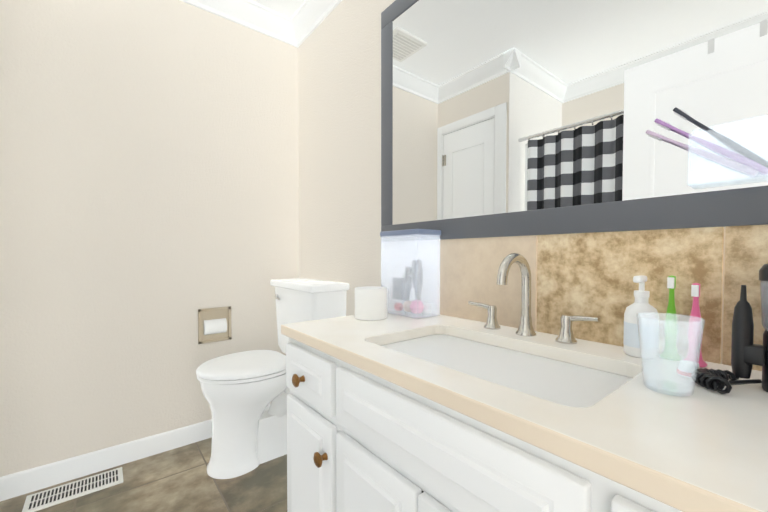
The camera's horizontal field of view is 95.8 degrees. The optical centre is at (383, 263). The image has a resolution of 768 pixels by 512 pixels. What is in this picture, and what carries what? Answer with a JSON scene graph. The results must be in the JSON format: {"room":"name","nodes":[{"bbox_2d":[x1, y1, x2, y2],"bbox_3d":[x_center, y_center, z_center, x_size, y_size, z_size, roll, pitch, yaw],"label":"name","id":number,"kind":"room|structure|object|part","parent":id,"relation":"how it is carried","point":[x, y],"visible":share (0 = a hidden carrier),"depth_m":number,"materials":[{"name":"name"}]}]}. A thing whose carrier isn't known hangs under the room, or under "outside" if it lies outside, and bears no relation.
{"room":"bathroom","nodes":[
{"label":"bathroom","id":0,"kind":"room"},
{"bbox_2d":[0,438,286,511],"bbox_3d":[-0.346,0.993,0.293,2.299,0.050,3.380,-1,2,-39],"label":"floor","id":1,"kind":"structure","parent":0,"point":[179,479],"depth_m":1.44,"materials":[{"name":"tile"}]},
{"bbox_2d":[22,467,122,511],"bbox_3d":[-1.275,0.934,1.438,0.306,0.009,0.130,-1,2,-39],"label":"floor vent","id":2,"kind":"object","parent":1,"relation":"in","point":[41,500],"visible":1,"depth_m":1.42,"materials":[{"name":"white metal"}]},
{"bbox_2d":[196,278,349,478],"bbox_3d":[-0.570,0.514,1.715,0.636,0.836,0.500,-1,2,-39],"label":"toilet","id":3,"kind":"object","parent":1,"relation":"on","point":[241,391],"visible":0.6,"depth_m":1.58,"materials":[{"name":"white ceramic"}]},
{"bbox_3d":[-0.662,0.470,1.639,0.399,0.028,0.376,-1,2,-39],"label":"lid","id":4,"kind":"part","parent":3,"relation":"part of","materials":[{"name":"white plastic"}]},
{"bbox_3d":[-0.663,0.495,1.639,0.394,0.014,0.372,-1,2,-39],"label":"seat","id":5,"kind":"part","parent":3,"relation":"part of","materials":[{"name":"white plastic"}]},
{"bbox_3d":[-0.648,0.720,1.657,0.407,0.428,0.368,-1,2,-39],"label":"bowl","id":6,"kind":"part","parent":3,"relation":"part of","materials":[{"name":"white ceramic"}]},
{"bbox_3d":[-0.406,0.111,1.837,0.215,0.036,0.500,-1,2,-39],"label":"tank lid","id":7,"kind":"part","parent":3,"relation":"part of","materials":[{"name":"white ceramic"}]},
{"bbox_3d":[-0.401,0.313,1.847,0.200,0.368,0.476,-1,2,-39],"label":"tank","id":8,"kind":"part","parent":3,"relation":"part of","materials":[{"name":"white ceramic"}]},
{"bbox_2d":[281,253,767,511],"bbox_3d":[0.244,0.466,0.771,0.556,0.980,1.193,-1,2,-39],"label":"bathroom vanity","id":9,"kind":"object","parent":1,"relation":"on","point":[391,412],"depth_m":0.59,"materials":[{"name":"white wood"}]},
{"bbox_3d":[-0.232,0.314,0.938,0.031,0.035,0.035,-1,2,-39],"label":"drawer knob","id":10,"kind":"part","parent":9,"relation":"part of","materials":[{"name":"brown wood"}]},
{"bbox_3d":[-0.217,0.310,0.949,0.007,0.050,0.183,-1,2,-39],"label":"drawer panel","id":11,"kind":"part","parent":9,"relation":"part of","materials":[{"name":"white wood"}]},
{"bbox_3d":[-0.217,0.614,0.957,0.007,0.341,0.183,-1,2,-39],"label":"door panel","id":12,"kind":"part","parent":9,"relation":"part of","materials":[{"name":"white wood"}]},
{"bbox_3d":[-0.207,0.310,0.957,0.018,0.134,0.267,-1,2,-39],"label":"drawer","id":13,"kind":"part","parent":9,"relation":"part of","materials":[{"name":"white wood"}]},
{"bbox_3d":[-0.207,0.613,0.964,0.018,0.425,0.267,-1,2,-39],"label":"door","id":14,"kind":"part","parent":9,"relation":"part of","materials":[{"name":"white wood"}]},
{"bbox_3d":[-0.158,0.483,0.860,0.031,0.035,0.035,-1,2,-39],"label":"door knob","id":15,"kind":"part","parent":9,"relation":"part of","materials":[{"name":"brown metal"}]},
{"bbox_2d":[355,286,386,320],"bbox_3d":[-0.044,0.133,1.185,0.112,0.102,0.112,-1,2,-39],"label":"spare roll","id":16,"kind":"object","parent":9,"relation":"on","point":[370,303],"visible":1,"depth_m":1.14,"materials":[{"name":"white paper"}]},
{"bbox_3d":[-0.033,0.619,0.729,0.007,0.341,0.189,-1,2,-39],"label":"door panel","id":17,"kind":"part","parent":9,"relation":"part of","materials":[{"name":"white wood"}]},
{"bbox_3d":[-0.023,0.619,0.736,0.018,0.425,0.273,-1,2,-39],"label":"door","id":18,"kind":"part","parent":9,"relation":"part of","materials":[{"name":"white wood"}]},
{"bbox_2d":[380,229,440,318],"bbox_3d":[0.093,0.032,1.265,0.118,0.301,0.202,-1,2,-39],"label":"box","id":19,"kind":"object","parent":9,"relation":"on","point":[416,305],"visible":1,"depth_m":1.23,"materials":[{"name":"clear plastic"}]},
{"bbox_3d":[0.093,-0.110,1.262,0.118,0.018,0.202,-1,2,-39],"label":"lid","id":20,"kind":"part","parent":19,"relation":"part of","materials":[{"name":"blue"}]},
{"bbox_2d":[422,303,430,313],"bbox_3d":[0.152,0.162,1.256,0.034,0.034,0.034,-1,2,-39],"label":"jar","id":21,"kind":"object","parent":19,"relation":"on","point":[424,303],"depth_m":1.24,"materials":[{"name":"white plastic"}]},
{"bbox_3d":[0.152,0.624,0.519,0.018,0.425,0.275,-1,2,-39],"label":"door","id":22,"kind":"part","parent":9,"relation":"part of","materials":[{"name":"white wood"}]},
{"bbox_3d":[0.056,0.319,0.612,0.007,0.050,0.469,-1,2,-39],"label":"false panel","id":23,"kind":"part","parent":9,"relation":"part of","materials":[{"name":"white wood"}]},
{"bbox_2d":[468,301,500,329],"bbox_3d":[0.301,0.152,1.039,0.048,0.072,0.100,-1,2,-39],"label":"handle","id":24,"kind":"object","parent":9,"relation":"on","point":[492,323],"depth_m":1.01,"materials":[{"name":"silver metal"}]},
{"bbox_2d":[497,253,535,336],"bbox_3d":[0.344,0.082,0.903,0.155,0.219,0.052,-1,2,-39],"label":"faucet","id":25,"kind":"object","parent":9,"relation":"on","point":[525,329],"depth_m":0.92,"materials":[{"name":"silver metal"}]},
{"bbox_2d":[555,315,599,343],"bbox_3d":[0.466,0.157,0.836,0.048,0.072,0.100,-1,2,-39],"label":"handle","id":26,"kind":"object","parent":9,"relation":"on","point":[565,336],"depth_m":0.84,"materials":[{"name":"silver metal"}]},
{"bbox_3d":[0.342,0.327,0.278,0.018,0.134,0.279,-1,2,-39],"label":"drawer","id":27,"kind":"part","parent":9,"relation":"part of","materials":[{"name":"white wood"}]},
{"bbox_2d":[623,275,658,358],"bbox_3d":[0.548,0.110,0.740,0.063,0.170,0.061,-1,2,-39],"label":"soap bottle","id":28,"kind":"object","parent":9,"relation":"on","point":[631,337],"visible":0.75,"depth_m":0.73,"materials":[{"name":"white plastic"}]},
{"bbox_2d":[636,312,704,396],"bbox_3d":[0.452,0.142,0.551,0.084,0.116,0.084,-1,2,-39],"label":"clear cup","id":29,"kind":"object","parent":9,"relation":"on","point":[671,391],"visible":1,"depth_m":0.54,"materials":[{"name":"clear plastic"}]},
{"bbox_2d":[659,275,681,360],"bbox_3d":[0.592,0.110,0.715,0.038,0.172,0.037,-1,2,-39],"label":"toothbrush","id":30,"kind":"object","parent":9,"relation":"on","point":[671,286],"visible":0.6,"depth_m":0.71,"materials":[{"name":"green plastic"}]},
{"bbox_3d":[0.540,0.185,0.614,0.034,0.026,0.033,-1,2,-39],"label":"cap","id":31,"kind":"part","parent":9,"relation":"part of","materials":[{"name":"white plastic"}]},
{"bbox_2d":[683,283,707,366],"bbox_3d":[0.606,0.117,0.674,0.038,0.160,0.037,-1,2,-39],"label":"toothbrush","id":32,"kind":"object","parent":9,"relation":"on","point":[695,295],"visible":0.65,"depth_m":0.67,"materials":[{"name":"pink plastic"}]},
{"bbox_2d":[691,264,767,393],"bbox_3d":[0.614,0.099,0.540,0.170,0.202,0.185,-1,2,-39],"label":"hair dryer","id":33,"kind":"object","parent":9,"relation":"on","point":[747,354],"visible":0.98,"depth_m":0.55,"materials":[{"name":"black plastic"}]},
{"bbox_3d":[0.584,0.110,0.565,0.025,0.150,0.024,-1,2,-39],"label":"handle","id":34,"kind":"part","parent":33,"relation":"part of","materials":[{"name":"black plastic"}]},
{"bbox_3d":[0.658,0.013,0.528,0.115,0.028,0.115,-1,2,-39],"label":"lid","id":35,"kind":"part","parent":33,"relation":"part of","materials":[{"name":"black plastic"}]},
{"bbox_2d":[0,0,298,476],"bbox_3d":[-1.066,-0.245,1.790,1.499,2.350,0.100,-1,2,-39],"label":"wall","id":36,"kind":"structure","parent":0,"point":[100,347],"depth_m":1.63,"materials":[{"name":"beige paint"}]},
{"bbox_2d":[0,403,270,500],"bbox_3d":[-1.030,0.885,1.774,1.299,0.092,0.014,-1,2,-39],"label":"baseboard","id":37,"kind":"structure","parent":36,"relation":"attached to","point":[13,485],"depth_m":1.56,"materials":[{"name":"white wood"}]},
{"bbox_2d":[198,309,201,343],"bbox_3d":[-0.965,0.330,1.818,0.016,0.184,0.007,-1,2,-39],"label":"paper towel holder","id":38,"kind":"object","parent":36,"relation":"attached to","point":[199,327],"visible":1,"depth_m":1.81,"materials":[{"name":"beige wood"}]},
{"bbox_2d":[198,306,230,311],"bbox_3d":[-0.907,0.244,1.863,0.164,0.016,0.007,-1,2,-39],"label":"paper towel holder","id":39,"kind":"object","parent":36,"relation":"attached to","point":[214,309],"visible":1,"depth_m":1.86,"materials":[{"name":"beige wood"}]},
{"bbox_2d":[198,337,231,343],"bbox_3d":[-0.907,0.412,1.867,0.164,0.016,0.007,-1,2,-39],"label":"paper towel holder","id":40,"kind":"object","parent":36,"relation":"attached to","point":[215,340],"visible":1,"depth_m":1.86,"materials":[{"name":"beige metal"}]},
{"bbox_2d":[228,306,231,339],"bbox_3d":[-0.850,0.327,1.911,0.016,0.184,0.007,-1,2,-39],"label":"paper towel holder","id":41,"kind":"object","parent":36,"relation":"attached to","point":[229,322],"visible":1,"depth_m":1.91,"materials":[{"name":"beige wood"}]},
{"bbox_2d":[180,0,297,47],"bbox_3d":[-1.010,-1.367,1.692,1.299,0.102,0.080,-1,2,-39],"label":"crown molding","id":42,"kind":"structure","parent":36,"relation":"attached to","point":[252,15],"depth_m":1.92,"materials":[{"name":"white"}]},
{"bbox_2d":[251,0,304,17],"bbox_3d":[-0.346,-1.407,0.234,2.299,0.050,3.380,-1,2,-39],"label":"ceiling","id":43,"kind":"structure","parent":0,"point":[288,8],"depth_m":1.91,"materials":[{"name":"white paint"}]},
{"bbox_2d":[298,0,757,370],"bbox_3d":[0.509,-0.224,0.954,0.100,2.350,3.380,-1,2,-39],"label":"wall","id":44,"kind":"structure","parent":0,"point":[339,99],"depth_m":1.74,"materials":[{"name":"beige paint"}]},
{"bbox_2d":[291,0,341,46],"bbox_3d":[0.124,-1.356,1.259,0.080,0.102,2.180,-1,2,-39],"label":"crown molding","id":45,"kind":"structure","parent":44,"relation":"attached to","point":[308,17],"depth_m":1.92,"materials":[{"name":"white"}]},
{"bbox_2d":[437,235,537,330],"bbox_3d":[0.312,0.045,1.116,0.010,0.281,0.369,-1,2,-39],"label":"tile backsplash","id":46,"kind":"structure","parent":44,"relation":"attached to","point":[468,269],"depth_m":1.10,"materials":[{"name":"beige tile"}]},
{"bbox_2d":[381,0,767,241],"bbox_3d":[0.390,-0.565,0.973,0.050,0.970,1.296,-1,2,-39],"label":"mirror","id":47,"kind":"object","parent":44,"relation":"attached to","point":[502,118],"visible":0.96,"depth_m":0.88,"materials":[{"name":"grey mirror"}]},
{"bbox_3d":[0.016,-0.577,1.459,0.019,0.830,0.070,-1,2,-39],"label":"frame","id":48,"kind":"part","parent":47,"relation":"part of","materials":[{"name":"grey"}]},
{"bbox_3d":[0.401,-1.015,0.971,0.019,0.070,1.296,-1,2,-39],"label":"frame","id":49,"kind":"part","parent":47,"relation":"part of","materials":[{"name":"grey"}]},
{"bbox_3d":[0.401,-0.115,0.994,0.019,0.070,1.296,-1,2,-39],"label":"frame","id":50,"kind":"part","parent":47,"relation":"part of","materials":[{"name":"grey"}]},
{"bbox_2d":[536,227,723,363],"bbox_3d":[0.547,0.053,0.826,0.010,0.281,0.372,-1,2,-39],"label":"tile backsplash","id":51,"kind":"structure","parent":44,"relation":"attached to","point":[589,274],"depth_m":0.81,"materials":[{"name":"brown tile"}]},
{"bbox_2d":[722,225,767,370],"bbox_3d":[0.781,0.060,0.536,0.010,0.281,0.366,-1,2,-39],"label":"tile backsplash","id":52,"kind":"structure","parent":44,"relation":"attached to","point":[746,253],"depth_m":0.65,"materials":[{"name":"brown tile"}]},
{"bbox_3d":[-0.964,0.327,1.935,0.140,0.160,0.025,-1,2,-39],"label":"wall","id":53,"kind":"structure","parent":0,"visible":0},
{"bbox_2d":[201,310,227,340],"bbox_3d":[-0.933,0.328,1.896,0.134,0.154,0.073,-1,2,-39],"label":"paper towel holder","id":54,"kind":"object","parent":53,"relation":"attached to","point":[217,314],"visible":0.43,"depth_m":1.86,"materials":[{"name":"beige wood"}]},
{"bbox_3d":[-0.922,0.338,1.883,0.132,0.016,0.016,-1,2,-39],"label":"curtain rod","id":55,"kind":"object","parent":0,"visible":0},
{"bbox_2d":[204,318,226,334],"bbox_3d":[-0.922,0.338,1.883,0.110,0.088,0.088,-1,2,-39],"label":"roll","id":56,"kind":"object","parent":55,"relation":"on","point":[214,326],"visible":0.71,"depth_m":1.85,"materials":[{"name":"white paper"}]}
]}

